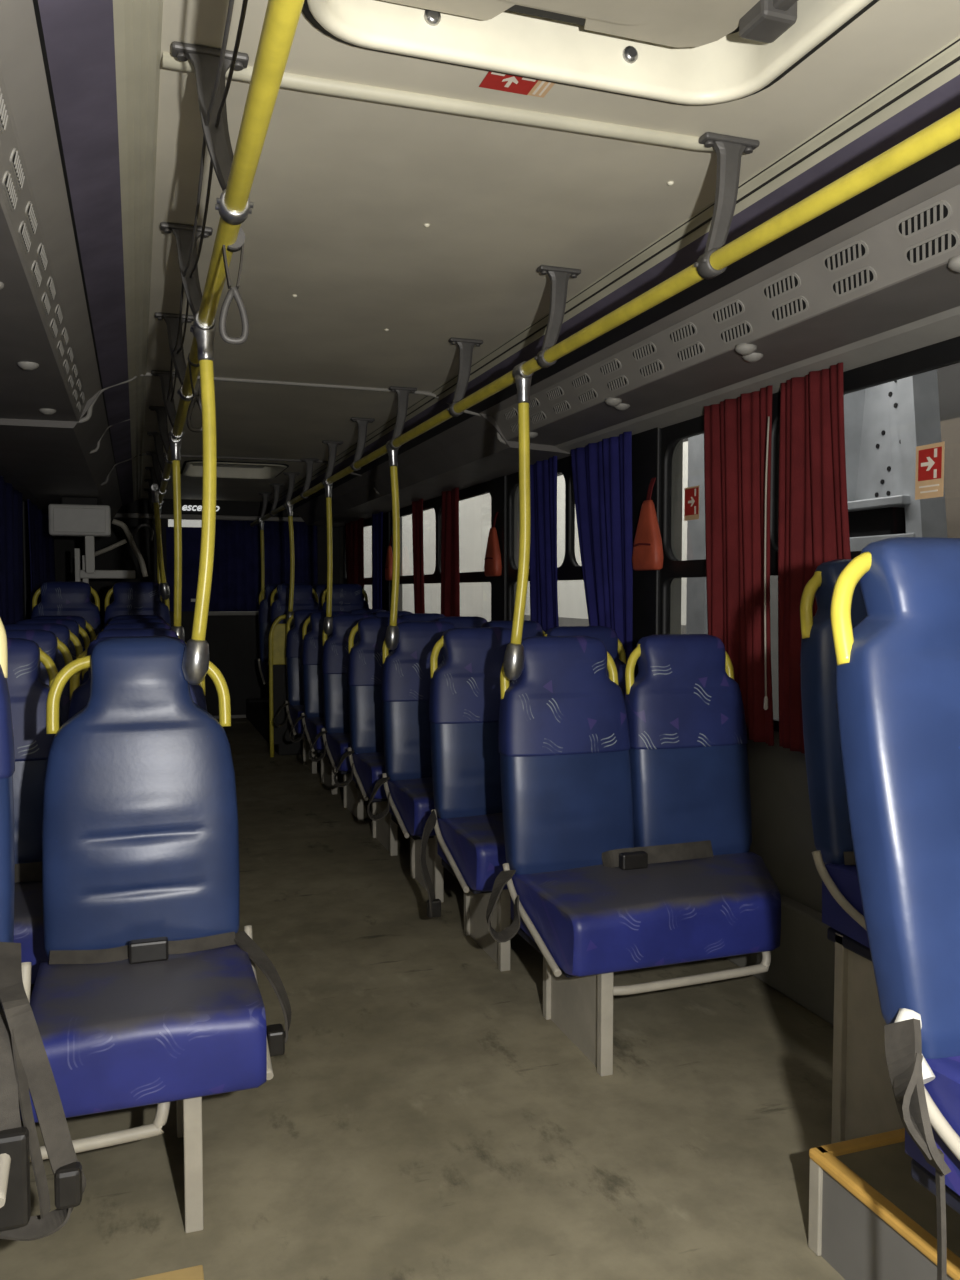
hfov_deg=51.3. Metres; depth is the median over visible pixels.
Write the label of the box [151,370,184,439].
bracket
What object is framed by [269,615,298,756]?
barrier
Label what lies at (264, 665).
seat cushion
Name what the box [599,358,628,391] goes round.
vent
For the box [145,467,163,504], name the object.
bracket
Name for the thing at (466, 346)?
bracket
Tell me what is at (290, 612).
pole
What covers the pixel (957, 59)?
trim
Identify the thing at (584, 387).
vent
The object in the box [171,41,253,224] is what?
bracket
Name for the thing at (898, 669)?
seat
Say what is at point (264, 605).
seat
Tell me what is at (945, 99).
trim
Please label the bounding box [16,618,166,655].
seat
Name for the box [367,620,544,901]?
seat
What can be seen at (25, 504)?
trim
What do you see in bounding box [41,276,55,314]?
vent
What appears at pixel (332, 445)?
bracket
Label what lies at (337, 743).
seat cushion
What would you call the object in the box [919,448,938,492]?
print
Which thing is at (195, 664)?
pole
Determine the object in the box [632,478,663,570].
pouch
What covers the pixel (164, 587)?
pole
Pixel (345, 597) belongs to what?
seat
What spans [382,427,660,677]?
trim
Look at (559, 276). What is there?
bracket
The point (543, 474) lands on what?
curtain
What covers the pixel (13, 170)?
vent
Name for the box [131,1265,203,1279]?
board
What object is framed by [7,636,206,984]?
seat
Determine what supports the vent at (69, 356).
attached to the air duct at (50, 379)
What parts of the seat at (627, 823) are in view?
handle, rail, backrest, handle, handle, backrest, handle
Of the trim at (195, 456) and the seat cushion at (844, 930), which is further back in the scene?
the trim at (195, 456)
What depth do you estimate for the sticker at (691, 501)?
3.77 m
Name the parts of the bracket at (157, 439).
ceiling plate, arm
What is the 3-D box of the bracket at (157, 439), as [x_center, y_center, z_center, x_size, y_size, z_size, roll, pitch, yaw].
[-1.835,-1.048,5.722,0.128,0.274,0.042,-1,3,-19]
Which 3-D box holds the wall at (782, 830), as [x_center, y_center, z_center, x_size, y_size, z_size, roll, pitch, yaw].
[0.485,-0.124,4.896,0.090,2.360,12.150,-1,3,-19]
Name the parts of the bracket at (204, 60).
ceiling plate, arm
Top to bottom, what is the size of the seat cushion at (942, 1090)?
0.182 m
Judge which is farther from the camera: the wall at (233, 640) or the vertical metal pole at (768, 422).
the wall at (233, 640)
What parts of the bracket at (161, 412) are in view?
ceiling plate, arm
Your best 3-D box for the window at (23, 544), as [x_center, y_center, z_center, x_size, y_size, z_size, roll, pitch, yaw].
[-2.973,-0.406,6.184,0.035,1.125,2.560,-1,3,-19]
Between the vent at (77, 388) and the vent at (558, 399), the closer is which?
the vent at (77, 388)
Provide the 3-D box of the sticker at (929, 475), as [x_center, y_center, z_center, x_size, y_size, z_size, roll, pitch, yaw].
[1.187,-0.446,2.642,0.002,0.142,0.100,-1,3,-19]
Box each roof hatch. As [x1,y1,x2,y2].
[180,460,288,478]
[302,0,878,105]
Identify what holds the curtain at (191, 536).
attached to the wall at (233, 640)
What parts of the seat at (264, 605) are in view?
rail, handle, backrest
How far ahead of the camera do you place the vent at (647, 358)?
3.28 m
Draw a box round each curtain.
[0,476,23,624]
[166,527,212,610]
[213,520,317,610]
[345,518,363,599]
[372,512,382,608]
[412,499,424,612]
[441,488,459,616]
[529,456,558,632]
[571,431,632,663]
[704,385,773,745]
[778,362,850,753]
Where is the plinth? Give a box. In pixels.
[524,615,685,633]
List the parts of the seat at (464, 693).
handle, rail, backrest, handle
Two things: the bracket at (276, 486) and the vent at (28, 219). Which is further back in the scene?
the bracket at (276, 486)
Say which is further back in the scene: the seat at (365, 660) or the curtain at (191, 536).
the curtain at (191, 536)
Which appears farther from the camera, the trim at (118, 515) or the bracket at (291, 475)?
the trim at (118, 515)
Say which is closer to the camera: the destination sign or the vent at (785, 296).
the vent at (785, 296)
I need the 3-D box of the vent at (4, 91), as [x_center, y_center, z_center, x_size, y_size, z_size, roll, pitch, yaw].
[-0.748,-0.803,1.541,0.031,0.062,0.162,-1,3,-19]
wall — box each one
[54,498,338,715]
[339,440,825,912]
[524,417,959,624]
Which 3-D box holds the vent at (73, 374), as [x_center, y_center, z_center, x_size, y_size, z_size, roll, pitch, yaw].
[-1.385,-0.896,3.400,0.031,0.062,0.162,-1,3,-19]
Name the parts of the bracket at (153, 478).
arm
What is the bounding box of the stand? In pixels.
[75,519,153,583]
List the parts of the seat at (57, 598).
handle, handle, handle, handle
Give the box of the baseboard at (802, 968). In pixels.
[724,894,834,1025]
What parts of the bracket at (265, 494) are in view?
arm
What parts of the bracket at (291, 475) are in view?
arm, ceiling plate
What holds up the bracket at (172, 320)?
attached to the ceiling
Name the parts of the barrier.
panel rail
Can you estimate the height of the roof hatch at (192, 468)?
0.127 m
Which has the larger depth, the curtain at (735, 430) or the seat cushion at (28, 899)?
the curtain at (735, 430)
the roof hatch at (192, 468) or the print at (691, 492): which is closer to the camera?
the print at (691, 492)
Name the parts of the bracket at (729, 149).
arm, ceiling plate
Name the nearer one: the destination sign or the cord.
the cord
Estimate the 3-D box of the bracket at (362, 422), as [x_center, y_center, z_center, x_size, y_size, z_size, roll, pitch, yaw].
[-0.616,-1.024,5.241,0.128,0.274,0.042,-1,3,-19]
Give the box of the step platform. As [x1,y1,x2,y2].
[808,1128,959,1279]
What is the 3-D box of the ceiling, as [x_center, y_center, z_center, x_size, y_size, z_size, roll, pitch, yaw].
[-0.820,-1.126,4.399,1.230,0.012,12.150,-1,3,-19]
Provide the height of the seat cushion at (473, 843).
0.182 m
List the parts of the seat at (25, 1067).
handle, backrest, rail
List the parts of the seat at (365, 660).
handle, rail, backrest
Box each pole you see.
[151,484,169,599]
[157,505,161,601]
[169,434,184,640]
[182,311,216,684]
[259,517,264,599]
[286,500,294,625]
[323,477,332,634]
[385,441,399,649]
[503,361,533,679]
[764,417,769,709]
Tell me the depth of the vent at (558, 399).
3.97 m
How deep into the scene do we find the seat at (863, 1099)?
2.30 m
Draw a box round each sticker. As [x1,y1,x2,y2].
[479,71,554,97]
[684,485,698,520]
[915,441,944,499]
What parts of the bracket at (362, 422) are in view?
arm, ceiling plate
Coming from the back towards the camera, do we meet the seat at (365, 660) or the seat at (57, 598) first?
the seat at (57, 598)
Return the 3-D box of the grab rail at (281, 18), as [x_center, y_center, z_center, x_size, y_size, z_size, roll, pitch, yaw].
[-1.268,-0.859,4.179,0.037,0.037,11.600,-1,3,-19]
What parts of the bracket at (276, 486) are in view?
arm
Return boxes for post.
[686,434,707,633]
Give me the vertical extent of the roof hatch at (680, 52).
0.127 m
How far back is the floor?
2.43 m
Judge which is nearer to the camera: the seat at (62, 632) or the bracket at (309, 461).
the seat at (62, 632)
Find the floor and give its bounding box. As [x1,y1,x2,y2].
[0,718,844,1279]
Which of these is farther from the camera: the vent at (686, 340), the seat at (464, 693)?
the seat at (464, 693)
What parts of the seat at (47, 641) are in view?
handle, handle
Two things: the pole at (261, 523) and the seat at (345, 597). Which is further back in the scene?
the pole at (261, 523)
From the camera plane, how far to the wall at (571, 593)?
10.04 m
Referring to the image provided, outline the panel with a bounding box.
[770,576,778,718]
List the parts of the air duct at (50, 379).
vent panel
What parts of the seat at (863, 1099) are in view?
handle, backrest, rail, leg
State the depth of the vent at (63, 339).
2.92 m
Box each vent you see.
[0,87,8,146]
[2,148,24,211]
[18,201,37,253]
[31,243,47,287]
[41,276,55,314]
[50,304,62,338]
[57,327,68,357]
[63,347,73,374]
[68,364,77,388]
[72,379,81,401]
[76,391,84,412]
[504,408,518,432]
[529,397,545,423]
[546,386,570,414]
[571,373,597,403]
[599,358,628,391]
[631,342,663,377]
[668,322,704,361]
[712,299,752,343]
[762,273,808,321]
[823,240,876,296]
[896,200,959,265]
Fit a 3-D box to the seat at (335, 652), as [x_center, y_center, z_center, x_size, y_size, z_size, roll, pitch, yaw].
[-0.532,0.428,5.933,0.972,1.155,0.618,-1,3,-19]
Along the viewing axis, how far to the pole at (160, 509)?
7.78 m
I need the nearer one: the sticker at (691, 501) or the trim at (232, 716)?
the sticker at (691, 501)
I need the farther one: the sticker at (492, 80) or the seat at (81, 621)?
the seat at (81, 621)
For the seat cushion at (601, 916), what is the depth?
2.74 m
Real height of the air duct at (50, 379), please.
0.205 m
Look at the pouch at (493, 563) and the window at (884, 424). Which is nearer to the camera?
the window at (884, 424)
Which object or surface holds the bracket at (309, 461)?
attached to the ceiling
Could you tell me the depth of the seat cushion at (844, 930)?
2.26 m
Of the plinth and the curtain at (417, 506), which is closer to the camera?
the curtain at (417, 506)
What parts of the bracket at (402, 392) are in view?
arm, ceiling plate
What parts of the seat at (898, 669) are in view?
handle, backrest, rail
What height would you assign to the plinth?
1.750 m
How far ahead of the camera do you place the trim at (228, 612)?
10.11 m
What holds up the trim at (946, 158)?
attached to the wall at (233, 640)
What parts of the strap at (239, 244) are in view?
strap handle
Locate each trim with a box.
[23,501,30,619]
[38,0,133,505]
[78,373,505,444]
[89,419,130,453]
[100,453,379,494]
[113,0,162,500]
[114,513,303,521]
[162,52,715,152]
[208,611,258,615]
[214,715,245,718]
[269,39,959,503]
[270,35,959,504]
[277,74,959,506]
[286,139,959,509]
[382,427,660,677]
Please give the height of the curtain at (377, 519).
1.115 m
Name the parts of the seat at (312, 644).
handle, rail, backrest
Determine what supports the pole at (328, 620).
attached to the grab rail at (943, 132)
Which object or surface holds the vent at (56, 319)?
attached to the air duct at (50, 379)
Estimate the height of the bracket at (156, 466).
0.274 m
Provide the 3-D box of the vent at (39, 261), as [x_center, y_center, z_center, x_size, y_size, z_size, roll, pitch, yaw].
[-0.987,-0.838,2.238,0.031,0.062,0.162,-1,3,-19]
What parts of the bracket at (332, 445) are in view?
arm, ceiling plate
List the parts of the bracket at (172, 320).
ceiling plate, arm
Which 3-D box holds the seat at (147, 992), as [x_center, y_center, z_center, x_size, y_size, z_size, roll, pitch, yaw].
[-0.832,0.599,2.188,0.816,1.185,0.618,-1,3,-19]
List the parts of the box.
panel, support post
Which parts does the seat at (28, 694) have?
backrest, handle, handle, handle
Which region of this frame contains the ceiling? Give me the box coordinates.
[141,0,959,501]
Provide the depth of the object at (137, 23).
2.09 m
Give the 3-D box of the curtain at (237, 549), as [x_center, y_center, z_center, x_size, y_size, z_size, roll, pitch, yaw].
[-2.175,-0.752,10.172,1.050,0.910,0.032,-1,3,-19]
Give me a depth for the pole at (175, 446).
4.30 m
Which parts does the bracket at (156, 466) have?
ceiling plate, arm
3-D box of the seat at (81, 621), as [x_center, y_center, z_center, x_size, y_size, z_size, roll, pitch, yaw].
[-2.113,0.447,5.562,0.866,1.155,0.618,-1,3,-19]
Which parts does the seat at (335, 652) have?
handle, rail, backrest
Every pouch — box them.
[385,535,392,579]
[484,512,501,576]
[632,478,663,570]
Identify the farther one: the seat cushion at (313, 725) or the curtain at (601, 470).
the seat cushion at (313, 725)
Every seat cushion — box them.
[13,880,48,983]
[20,944,266,1122]
[261,662,268,682]
[289,704,305,733]
[305,717,326,750]
[326,732,353,771]
[352,752,387,798]
[388,777,438,836]
[437,813,507,891]
[511,851,780,976]
[822,863,869,947]
[905,1056,959,1195]
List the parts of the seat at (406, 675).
handle, rail, backrest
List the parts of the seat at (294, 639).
handle, rail, backrest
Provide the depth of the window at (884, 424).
4.43 m
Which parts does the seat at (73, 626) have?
handle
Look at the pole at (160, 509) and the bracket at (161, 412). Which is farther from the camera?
the pole at (160, 509)
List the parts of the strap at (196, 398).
strap handle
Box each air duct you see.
[0,0,121,519]
[293,165,959,527]
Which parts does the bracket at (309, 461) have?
arm, ceiling plate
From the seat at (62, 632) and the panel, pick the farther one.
the panel
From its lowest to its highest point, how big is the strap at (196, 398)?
0.227 m
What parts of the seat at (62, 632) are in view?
handle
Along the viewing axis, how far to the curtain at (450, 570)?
6.54 m
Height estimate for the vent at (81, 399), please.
0.062 m
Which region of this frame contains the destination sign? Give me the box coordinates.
[161,499,299,516]
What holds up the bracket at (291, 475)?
attached to the ceiling
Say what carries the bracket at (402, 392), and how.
attached to the ceiling
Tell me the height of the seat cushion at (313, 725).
0.182 m
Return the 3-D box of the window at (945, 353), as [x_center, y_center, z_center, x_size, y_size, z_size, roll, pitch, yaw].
[1.512,-0.186,1.768,0.035,1.125,4.790,-1,3,-19]
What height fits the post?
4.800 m
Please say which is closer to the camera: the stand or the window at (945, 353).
the window at (945, 353)
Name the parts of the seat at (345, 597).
handle, handle, handle, handle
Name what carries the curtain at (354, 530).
hanging from the air duct at (884, 283)
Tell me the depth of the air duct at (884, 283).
2.93 m
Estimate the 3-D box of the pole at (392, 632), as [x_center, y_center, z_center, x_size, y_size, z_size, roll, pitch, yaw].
[-0.394,-0.425,4.500,0.069,0.943,0.064,-1,3,-19]
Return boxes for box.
[48,496,110,572]
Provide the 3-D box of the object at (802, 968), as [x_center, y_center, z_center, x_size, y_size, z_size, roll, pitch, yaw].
[0.414,0.906,4.923,0.060,0.300,12.150,-1,3,-19]
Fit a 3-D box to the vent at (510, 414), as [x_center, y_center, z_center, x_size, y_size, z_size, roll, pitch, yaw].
[0.153,-0.977,4.444,0.063,0.090,0.162,-1,3,-19]
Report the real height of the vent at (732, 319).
0.090 m
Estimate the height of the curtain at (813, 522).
1.155 m
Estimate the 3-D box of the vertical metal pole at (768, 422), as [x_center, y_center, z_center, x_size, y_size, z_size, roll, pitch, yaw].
[0.910,-0.243,3.175,0.015,0.930,0.050,0,3,6]
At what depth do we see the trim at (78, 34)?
2.00 m
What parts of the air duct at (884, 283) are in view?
vent panel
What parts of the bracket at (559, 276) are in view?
arm, ceiling plate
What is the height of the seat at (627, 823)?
1.155 m
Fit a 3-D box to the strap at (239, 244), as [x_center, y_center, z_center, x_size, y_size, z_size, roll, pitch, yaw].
[-0.457,-0.656,1.853,0.055,0.215,0.024,-1,3,-19]
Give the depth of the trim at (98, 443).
5.01 m
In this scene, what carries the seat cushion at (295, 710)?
on the seat at (294, 639)
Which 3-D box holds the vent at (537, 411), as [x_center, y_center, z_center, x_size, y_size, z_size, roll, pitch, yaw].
[0.232,-0.966,4.212,0.063,0.090,0.162,-1,3,-19]
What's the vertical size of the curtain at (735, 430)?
1.155 m
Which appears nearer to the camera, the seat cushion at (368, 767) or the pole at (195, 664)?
the pole at (195, 664)
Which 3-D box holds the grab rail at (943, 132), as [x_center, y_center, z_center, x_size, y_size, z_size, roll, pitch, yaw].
[-0.389,-0.874,4.480,0.037,0.037,11.600,-1,3,-19]
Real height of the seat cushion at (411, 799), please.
0.182 m
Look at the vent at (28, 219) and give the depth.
1.99 m
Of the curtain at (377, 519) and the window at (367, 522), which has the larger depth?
the window at (367, 522)
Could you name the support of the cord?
hanging from the bracket at (183, 233)
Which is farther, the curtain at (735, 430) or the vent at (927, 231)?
the curtain at (735, 430)
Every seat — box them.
[0,618,85,1240]
[4,622,170,684]
[5,628,185,724]
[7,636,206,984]
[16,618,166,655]
[20,637,290,1232]
[31,582,170,640]
[32,615,168,646]
[258,584,326,685]
[270,584,368,628]
[274,609,385,773]
[289,611,411,793]
[309,613,444,820]
[334,616,486,855]
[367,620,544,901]
[419,626,625,970]
[486,634,780,1075]
[800,559,903,1143]
[830,537,959,1279]
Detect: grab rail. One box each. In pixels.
[152,0,303,524]
[250,108,959,526]
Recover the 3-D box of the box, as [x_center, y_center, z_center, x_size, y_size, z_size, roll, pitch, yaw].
[-2.804,-0.736,7.020,0.400,0.533,0.168,-1,3,-19]
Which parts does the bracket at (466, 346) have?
arm, ceiling plate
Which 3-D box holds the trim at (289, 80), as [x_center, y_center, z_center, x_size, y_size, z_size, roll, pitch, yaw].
[-0.030,-0.991,1.855,1.066,0.032,0.035,-1,3,-18]
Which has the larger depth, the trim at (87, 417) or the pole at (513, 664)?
the trim at (87, 417)
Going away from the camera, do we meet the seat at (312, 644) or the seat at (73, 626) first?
the seat at (73, 626)
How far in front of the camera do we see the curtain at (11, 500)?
6.13 m
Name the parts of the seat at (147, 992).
handle, backrest, handle, rail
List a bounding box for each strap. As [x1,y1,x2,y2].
[186,353,201,432]
[219,227,248,344]
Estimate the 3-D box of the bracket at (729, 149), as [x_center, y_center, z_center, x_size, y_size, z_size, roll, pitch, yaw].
[0.495,-0.862,2.000,0.128,0.274,0.042,-1,3,-19]
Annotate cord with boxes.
[166,0,247,401]
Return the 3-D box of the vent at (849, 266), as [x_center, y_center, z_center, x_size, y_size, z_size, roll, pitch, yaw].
[0.870,-0.873,2.352,0.063,0.090,0.162,-1,3,-19]
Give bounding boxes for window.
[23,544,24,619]
[343,518,371,584]
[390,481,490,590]
[507,456,582,620]
[659,336,959,731]
[844,369,947,550]
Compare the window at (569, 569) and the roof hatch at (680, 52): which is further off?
the window at (569, 569)
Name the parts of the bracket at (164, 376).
ceiling plate, arm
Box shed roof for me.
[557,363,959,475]
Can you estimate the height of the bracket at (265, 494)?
0.274 m
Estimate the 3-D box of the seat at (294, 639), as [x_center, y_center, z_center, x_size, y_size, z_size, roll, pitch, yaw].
[-1.034,0.355,7.398,0.972,1.155,0.618,-1,3,-19]
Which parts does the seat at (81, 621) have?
handle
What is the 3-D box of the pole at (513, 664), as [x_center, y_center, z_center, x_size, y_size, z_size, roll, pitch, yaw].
[0.112,-0.350,2.984,0.086,0.943,0.064,-1,3,-19]
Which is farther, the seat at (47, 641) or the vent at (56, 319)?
the seat at (47, 641)
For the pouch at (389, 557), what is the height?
0.371 m
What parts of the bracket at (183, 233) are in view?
ceiling plate, arm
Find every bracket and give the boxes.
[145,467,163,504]
[146,452,166,494]
[147,432,170,481]
[149,406,171,463]
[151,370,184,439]
[155,312,196,400]
[160,222,215,337]
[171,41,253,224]
[258,492,271,519]
[269,483,284,515]
[283,472,299,508]
[300,458,318,498]
[322,440,342,485]
[350,417,374,470]
[388,386,416,449]
[447,338,482,416]
[534,265,580,367]
[694,132,759,278]
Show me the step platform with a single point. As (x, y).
(869, 1219)
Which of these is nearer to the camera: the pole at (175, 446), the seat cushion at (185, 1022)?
the seat cushion at (185, 1022)
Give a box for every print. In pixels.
[688,489,695,513]
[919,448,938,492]

